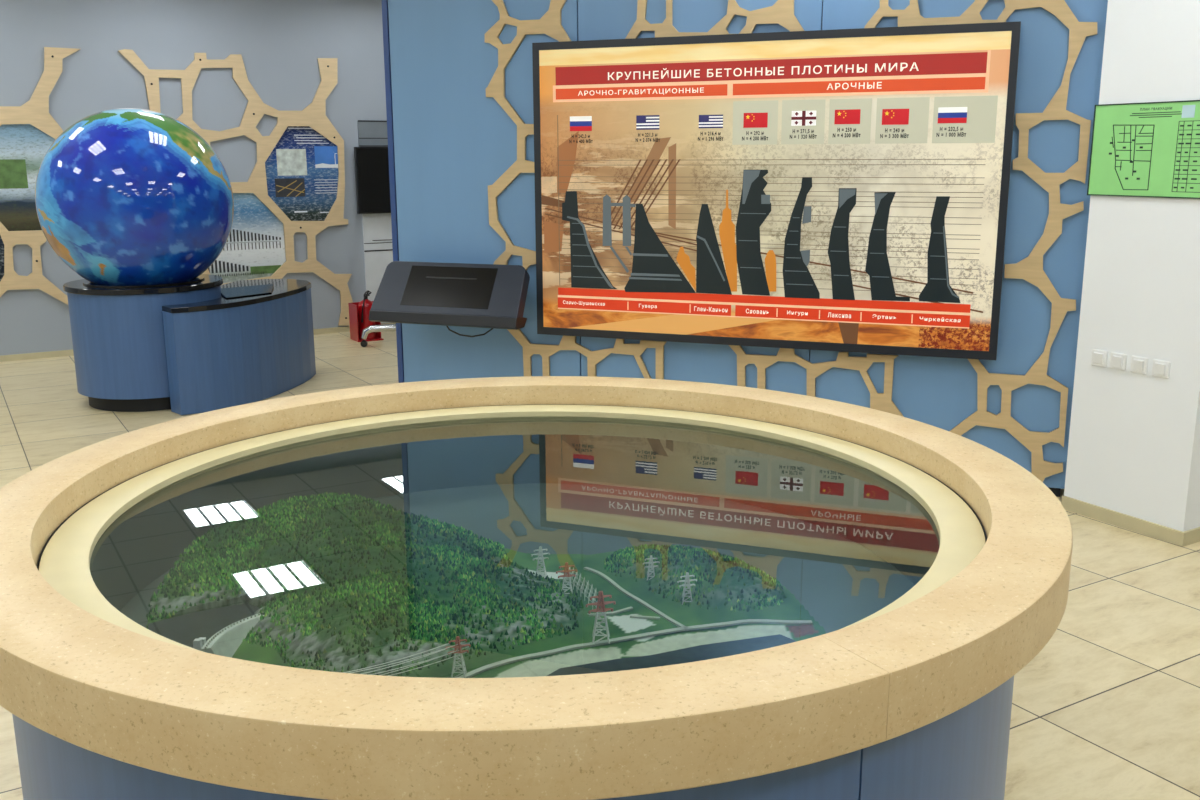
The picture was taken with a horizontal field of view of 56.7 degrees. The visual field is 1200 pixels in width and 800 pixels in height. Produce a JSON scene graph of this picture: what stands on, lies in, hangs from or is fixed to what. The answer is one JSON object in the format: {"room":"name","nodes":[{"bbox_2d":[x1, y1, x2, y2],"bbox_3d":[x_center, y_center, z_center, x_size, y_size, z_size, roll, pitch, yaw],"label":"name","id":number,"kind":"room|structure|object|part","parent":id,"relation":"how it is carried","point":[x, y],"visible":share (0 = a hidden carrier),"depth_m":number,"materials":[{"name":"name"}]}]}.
{"room":"museum exhibition hall","nodes":[
{"label":"museum exhibition hall","id":0,"kind":"room"},
{"bbox_2d":[0,0,386,355],"bbox_3d":[-3.051,-2.113,10.081,13.000,3.100,0.200,-8,14,-30],"label":"wall","id":1,"kind":"structure","parent":0,"point":[280,43],"depth_m":9.58,"materials":[{"name":"grey paint"}]},
{"bbox_2d":[0,236,3,280],"bbox_3d":[-4.939,-1.155,9.003,0.236,0.440,0.006,-8,14,-30],"label":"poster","id":2,"kind":"object","parent":1,"relation":"attached to","point":[1,240],"visible":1,"depth_m":9.05,"materials":[{"name":"paper"}]},
{"bbox_2d":[0,124,54,230],"bbox_3d":[-4.690,-1.800,9.015,0.720,0.903,0.008,-8,14,-30],"label":"poster","id":3,"kind":"object","parent":1,"relation":"attached to","point":[23,147],"visible":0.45,"depth_m":9.01,"materials":[{"name":"multicoloured paper"}]},
{"bbox_2d":[0,159,27,188],"bbox_3d":[-4.826,-1.814,8.925,0.400,0.230,0.002,-8,14,-30],"label":"photo","id":4,"kind":"object","parent":3,"relation":"attached to","point":[13,173],"depth_m":8.98},
{"bbox_2d":[0,47,79,304],"bbox_3d":[-4.697,-1.752,9.000,1.115,2.142,0.031,-8,14,-30],"label":"lattice","id":5,"kind":"object","parent":1,"relation":"attached to","point":[35,112],"visible":0.85,"depth_m":9.02,"materials":[{"name":"brown wood"}]},
{"bbox_2d":[0,323,395,361],"bbox_3d":[-2.988,-0.604,10.320,12.600,0.050,0.018,-8,14,-30],"label":"baseboard","id":6,"kind":"structure","parent":1,"relation":"attached to","point":[37,355],"depth_m":9.36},
{"bbox_2d":[118,49,352,325],"bbox_3d":[-3.171,-1.811,9.928,1.886,2.459,0.031,-8,14,-30],"label":"lattice","id":7,"kind":"object","parent":1,"relation":"attached to","point":[314,116],"visible":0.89,"depth_m":9.98,"materials":[{"name":"brown wood"}]},
{"bbox_2d":[208,193,285,282],"bbox_3d":[-3.197,-1.458,10.010,0.767,0.856,0.007,-8,14,-30],"label":"poster","id":8,"kind":"object","parent":1,"relation":"attached to","point":[254,248],"visible":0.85,"depth_m":10.04,"materials":[{"name":"multicoloured paper"}]},
{"bbox_2d":[250,265,280,273],"bbox_3d":[-3.050,-1.191,10.155,0.280,0.070,0.001,-8,14,-30],"label":"photo","id":9,"kind":"object","parent":8,"relation":"attached to","point":[266,269],"depth_m":10.15},
{"bbox_2d":[265,126,338,220],"bbox_3d":[-2.715,-2.066,10.174,0.729,0.908,0.007,-8,14,-30],"label":"poster","id":10,"kind":"object","parent":1,"relation":"attached to","point":[302,172],"visible":1,"depth_m":10.17,"materials":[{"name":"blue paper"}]},
{"bbox_2d":[275,178,304,196],"bbox_3d":[-2.825,-1.936,10.132,0.270,0.165,0.001,-8,14,-30],"label":"photo","id":11,"kind":"object","parent":10,"relation":"attached to","point":[284,187],"depth_m":10.13,"materials":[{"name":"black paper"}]},
{"bbox_2d":[276,149,306,175],"bbox_3d":[-2.800,-2.159,10.098,0.270,0.235,0.001,-8,14,-30],"label":"photo","id":12,"kind":"object","parent":10,"relation":"on","point":[290,162],"depth_m":10.10},
{"bbox_2d":[314,146,337,167],"bbox_3d":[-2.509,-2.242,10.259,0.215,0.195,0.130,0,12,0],"label":"photo","id":13,"kind":"object","parent":10,"relation":"attached to","point":[324,156],"depth_m":10.25},
{"bbox_2d":[357,120,392,323],"bbox_3d":[-1.806,-1.724,10.799,1.035,1.915,0.025,-8,14,-30],"label":"board","id":14,"kind":"object","parent":1,"relation":"attached to","point":[377,228],"visible":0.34,"depth_m":10.62,"materials":[{"name":"white plastic"}]},
{"bbox_2d":[354,147,390,213],"bbox_3d":[-1.822,-2.111,10.653,1.070,0.615,0.063,-8,14,-30],"label":"television","id":15,"kind":"object","parent":14,"relation":"attached to","point":[371,163],"visible":0.4,"depth_m":10.43,"materials":[{"name":"black plastic"}]},
{"bbox_3d":[-1.810,-2.480,10.634,1.033,0.357,0.020,-8,14,-30],"label":"panel","id":16,"kind":"part","parent":14,"relation":"part of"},
{"bbox_3d":[-1.803,-2.064,10.715,1.035,1.215,0.004,-8,14,-30],"label":"rail","id":17,"kind":"part","parent":14,"relation":"part of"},
{"bbox_3d":[-1.805,-1.546,10.841,1.033,1.550,0.020,-8,14,-30],"label":"panel","id":18,"kind":"part","parent":14,"relation":"part of","materials":[{"name":"white plastic"}]},
{"bbox_2d":[0,331,1199,799],"bbox_3d":[0.748,0.788,4.275,13.000,0.100,14.897,-8,14,-30],"label":"floor","id":19,"kind":"structure","parent":0,"point":[1108,708],"depth_m":3.81,"materials":[{"name":"tile"}]},
{"bbox_2d":[63,274,222,411],"bbox_3d":[-3.102,-0.412,7.668,1.012,0.819,1.012,0,12,0],"label":"pedestal","id":20,"kind":"object","parent":19,"relation":"on","point":[118,338],"visible":0.62,"depth_m":7.23,"materials":[{"name":"blue laminate"}]},
{"bbox_2d":[35,108,233,286],"bbox_3d":[-3.107,-1.369,7.457,1.230,1.141,1.230,0,12,0],"label":"globe","id":21,"kind":"object","parent":20,"relation":"on","point":[125,197],"visible":1,"depth_m":7.03,"materials":[{"name":"blue plastic"}]},
{"bbox_2d":[162,279,315,414],"bbox_3d":[-2.520,-0.437,7.968,0.683,0.724,1.704,0,12,0],"label":"console","id":22,"kind":"object","parent":19,"relation":"on","point":[254,342],"visible":0.89,"depth_m":7.45,"materials":[{"name":"blue laminate"}]},
{"bbox_3d":[-2.522,-0.752,7.898,0.683,0.033,1.704,0,12,0],"label":"plate","id":23,"kind":"part","parent":22,"relation":"part of","materials":[{"name":"black plastic"}]},
{"bbox_3d":[-2.464,-0.770,7.846,0.420,0.021,0.570,-6,14,-26],"label":"touch panel","id":24,"kind":"part","parent":22,"relation":"part of","materials":[{"name":"black glass"}]},
{"bbox_2d":[348,301,383,341],"bbox_3d":[-2.138,-0.718,10.158,0.240,0.335,0.220,-8,14,-30],"label":"stand","id":25,"kind":"object","parent":19,"relation":"on","point":[353,307],"visible":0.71,"depth_m":10.12,"materials":[{"name":"red metal"}]},
{"bbox_3d":[-2.238,-0.711,10.098,0.007,0.323,0.220,-8,14,-30],"label":"panel","id":26,"kind":"part","parent":25,"relation":"part of","materials":[{"name":"red metal"}]},
{"bbox_3d":[-2.192,-0.743,10.243,0.226,0.323,0.012,-8,14,-30],"label":"panel","id":27,"kind":"part","parent":25,"relation":"part of","materials":[{"name":"red metal"}]},
{"bbox_2d":[358,290,375,338],"bbox_3d":[-2.127,-0.782,10.129,0.156,0.446,0.167,-8,14,-30],"label":"fire extinguisher","id":28,"kind":"object","parent":25,"relation":"on","point":[364,306],"visible":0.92,"depth_m":10.08,"materials":[{"name":"red metal"}]},
{"bbox_2d":[350,336,383,341],"bbox_3d":[-2.137,-0.561,10.192,0.240,0.012,0.220,-8,14,-30],"label":"tray","id":29,"kind":"object","parent":25,"relation":"on","point":[355,338],"depth_m":10.12,"materials":[{"name":"red metal"}]},
{"bbox_3d":[-2.054,-0.743,10.240,0.007,0.323,0.160,-8,14,-30],"label":"panel","id":30,"kind":"part","parent":25,"relation":"part of","materials":[{"name":"metal"}]},
{"bbox_2d":[360,324,395,346],"bbox_3d":[-1.647,-0.900,9.751,0.930,0.860,0.930,0,12,0],"label":"swivel chair","id":31,"kind":"object","parent":19,"relation":"on","point":[385,327],"visible":0.15,"depth_m":9.76,"materials":[{"name":"silver metal"}]},
{"bbox_3d":[-1.869,-0.605,9.796,0.466,0.131,0.072,-2,13,-9],"label":"leg","id":32,"kind":"part","parent":31,"relation":"part of","materials":[{"name":"silver metal"}]},
{"bbox_2d":[0,376,1072,799],"bbox_3d":[-0.163,0.633,2.529,2.210,0.964,2.210,7,15,31],"label":"display table","id":33,"kind":"object","parent":19,"relation":"on","point":[934,566],"visible":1,"depth_m":1.88,"materials":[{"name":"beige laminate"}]},
{"bbox_3d":[-0.598,0.730,2.271,1.023,0.830,2.050,-8,15,-31],"label":"panel","id":34,"kind":"part","parent":33,"relation":"part of","materials":[{"name":"blue laminate"}]},
{"bbox_2d":[146,492,825,677],"bbox_3d":[-0.239,0.391,2.259,1.327,0.196,0.897,-1,12,-5],"label":"model","id":35,"kind":"object","parent":33,"relation":"on","point":[332,582],"visible":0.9,"depth_m":2.21},
{"bbox_3d":[-0.686,0.427,2.078,0.026,0.005,0.176,5,13,22],"label":"crest railing","id":36,"kind":"part","parent":35,"relation":"part of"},
{"bbox_3d":[0.273,0.609,2.802,1.023,0.830,2.050,-8,15,-31],"label":"panel","id":37,"kind":"part","parent":33,"relation":"part of","materials":[{"name":"blue laminate"}]},
{"bbox_2d":[1064,0,1199,531],"bbox_3d":[3.889,-1.208,5.831,3.900,3.100,1.021,-8,14,-30],"label":"wall pier","id":38,"kind":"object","parent":19,"relation":"on","point":[1134,443],"visible":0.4,"depth_m":4.78,"materials":[{"name":"white paint"}]},
{"bbox_2d":[1091,349,1107,366],"bbox_3d":[2.242,-0.188,4.997,0.018,0.074,0.078,-7,14,-29],"label":"light switch","id":39,"kind":"object","parent":38,"relation":"attached to","point":[1099,357],"visible":1,"depth_m":4.99,"materials":[{"name":"white plastic"}]},
{"bbox_2d":[1110,352,1126,370],"bbox_3d":[2.289,-0.170,4.916,0.018,0.074,0.078,-7,14,-29],"label":"light switch","id":40,"kind":"object","parent":38,"relation":"attached to","point":[1118,361],"visible":1,"depth_m":4.91,"materials":[{"name":"white plastic"}]},
{"bbox_2d":[1061,496,1185,546],"bbox_3d":[2.338,0.539,4.997,0.012,0.062,0.612,-7,14,-29],"label":"baseboard","id":41,"kind":"object","parent":38,"relation":"attached to","point":[1138,525],"visible":0.86,"depth_m":4.97,"materials":[{"name":"beige wood"}]},
{"bbox_2d":[1130,356,1147,374],"bbox_3d":[2.340,-0.151,4.829,0.018,0.074,0.078,-7,14,-29],"label":"light switch","id":42,"kind":"object","parent":38,"relation":"attached to","point":[1139,365],"visible":1,"depth_m":4.82,"materials":[{"name":"white plastic"}]},
{"bbox_2d":[1087,100,1199,198],"bbox_3d":[2.317,-1.051,4.672,0.012,0.390,0.576,-7,14,-29],"label":"evacuation plan","id":43,"kind":"object","parent":38,"relation":"attached to","point":[1147,149],"visible":1,"depth_m":4.69,"materials":[{"name":"green paper"}]},
{"bbox_2d":[1130,111,1180,117],"bbox_3d":[2.316,-1.189,4.636,0.001,0.020,0.235,-7,14,-29],"label":"print","id":44,"kind":"object","parent":43,"relation":"attached to","point":[1179,111],"depth_m":4.63},
{"bbox_2d":[1152,359,1169,378],"bbox_3d":[2.391,-0.132,4.742,0.018,0.074,0.078,-7,14,-29],"label":"light switch","id":45,"kind":"object","parent":38,"relation":"attached to","point":[1160,368],"visible":1,"depth_m":4.74,"materials":[{"name":"white plastic"}]},
{"bbox_2d":[1184,527,1199,545],"bbox_3d":[4.162,0.369,5.726,3.900,0.062,0.012,-8,14,-30],"label":"baseboard","id":46,"kind":"structure","parent":38,"relation":"attached to","point":[1192,536],"depth_m":4.77,"materials":[{"name":"beige wood"}]},
{"bbox_2d":[381,0,1107,496],"bbox_3d":[0.551,-1.188,5.811,3.719,3.100,0.171,5,13,21],"label":"wall partition","id":47,"kind":"structure","parent":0,"point":[448,141],"depth_m":5.87,"materials":[{"name":"blue paint"}]},
{"bbox_2d":[369,261,529,336],"bbox_3d":[-0.810,-0.562,6.204,0.912,0.399,0.351,5,13,21],"label":"kiosk","id":48,"kind":"object","parent":47,"relation":"attached to","point":[492,296],"visible":1,"depth_m":6.11,"materials":[{"name":"black plastic"}]},
{"bbox_3d":[-0.833,-0.623,6.133,0.544,0.208,0.148,5,13,21],"label":"touch glass","id":49,"kind":"part","parent":48,"relation":"part of","materials":[{"name":"black glass"}]},
{"bbox_3d":[-0.643,-1.288,6.179,1.134,3.052,0.018,5,13,21],"label":"panel","id":50,"kind":"part","parent":47,"relation":"part of","materials":[{"name":"blue paint"}]},
{"bbox_2d":[484,0,666,378],"bbox_3d":[-0.134,-1.042,6.008,1.121,2.320,0.025,5,13,21],"label":"lattice","id":51,"kind":"object","parent":47,"relation":"attached to","point":[549,24],"visible":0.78,"depth_m":6.04,"materials":[{"name":"brown wood"}]},
{"bbox_3d":[0.484,-1.199,5.752,1.268,3.052,0.018,5,13,21],"label":"panel","id":52,"kind":"part","parent":47,"relation":"part of","materials":[{"name":"blue paint"}]},
{"bbox_2d":[625,0,803,38],"bbox_3d":[0.554,-1.916,5.541,0.962,0.319,0.023,5,13,21],"label":"lattice","id":53,"kind":"object","parent":47,"relation":"attached to","point":[781,12],"visible":0.73,"depth_m":5.50,"materials":[{"name":"brown wood"}]},
{"bbox_2d":[532,21,1020,359],"bbox_3d":[0.784,-1.040,5.609,2.403,1.543,0.089,5,13,21],"label":"wall screen","id":54,"kind":"object","parent":47,"relation":"attached to","point":[843,190],"visible":1,"depth_m":5.52,"materials":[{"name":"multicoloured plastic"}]},
{"bbox_2d":[542,195,564,206],"bbox_3d":[-0.249,-1.067,5.968,0.142,0.067,0.001,5,13,21],"label":"photo","id":55,"kind":"object","parent":54,"relation":"on","point":[546,200],"depth_m":5.97},
{"bbox_2d":[544,221,563,252],"bbox_3d":[-0.250,-0.880,6.010,0.117,0.174,0.001,5,13,21],"label":"photo","id":56,"kind":"object","parent":54,"relation":"attached to","point":[552,233],"depth_m":6.01},
{"bbox_2d":[557,131,578,192],"bbox_3d":[-0.171,-1.261,5.894,0.128,0.320,0.001,4,13,21],"label":"photo","id":57,"kind":"object","parent":54,"relation":"on","point":[566,151],"depth_m":5.90},
{"bbox_2d":[629,137,670,202],"bbox_3d":[0.245,-1.183,5.746,0.253,0.341,0.001,4,13,21],"label":"photo","id":58,"kind":"object","parent":54,"relation":"on","point":[658,147],"depth_m":5.73},
{"bbox_2d":[668,143,675,228],"bbox_3d":[0.371,-1.097,5.715,0.044,0.435,0.001,4,13,21],"label":"photo","id":59,"kind":"object","parent":54,"relation":"attached to","point":[672,149],"depth_m":5.72},
{"bbox_2d":[729,345,903,416],"bbox_3d":[1.099,-0.071,5.736,0.971,0.462,0.023,5,13,21],"label":"lattice","id":60,"kind":"object","parent":47,"relation":"attached to","point":[878,401],"visible":0.7,"depth_m":5.68,"materials":[{"name":"brown wood"}]},
{"bbox_3d":[1.669,-1.106,5.303,1.262,3.052,0.018,5,13,21],"label":"panel","id":61,"kind":"part","parent":47,"relation":"part of","materials":[{"name":"blue paint"}]},
{"bbox_2d":[864,0,1096,481],"bbox_3d":[1.746,-0.722,5.334,1.048,2.443,0.023,5,13,21],"label":"lattice","id":62,"kind":"object","parent":47,"relation":"attached to","point":[1030,269],"visible":0.92,"depth_m":5.20,"materials":[{"name":"brown wood"}]}
]}

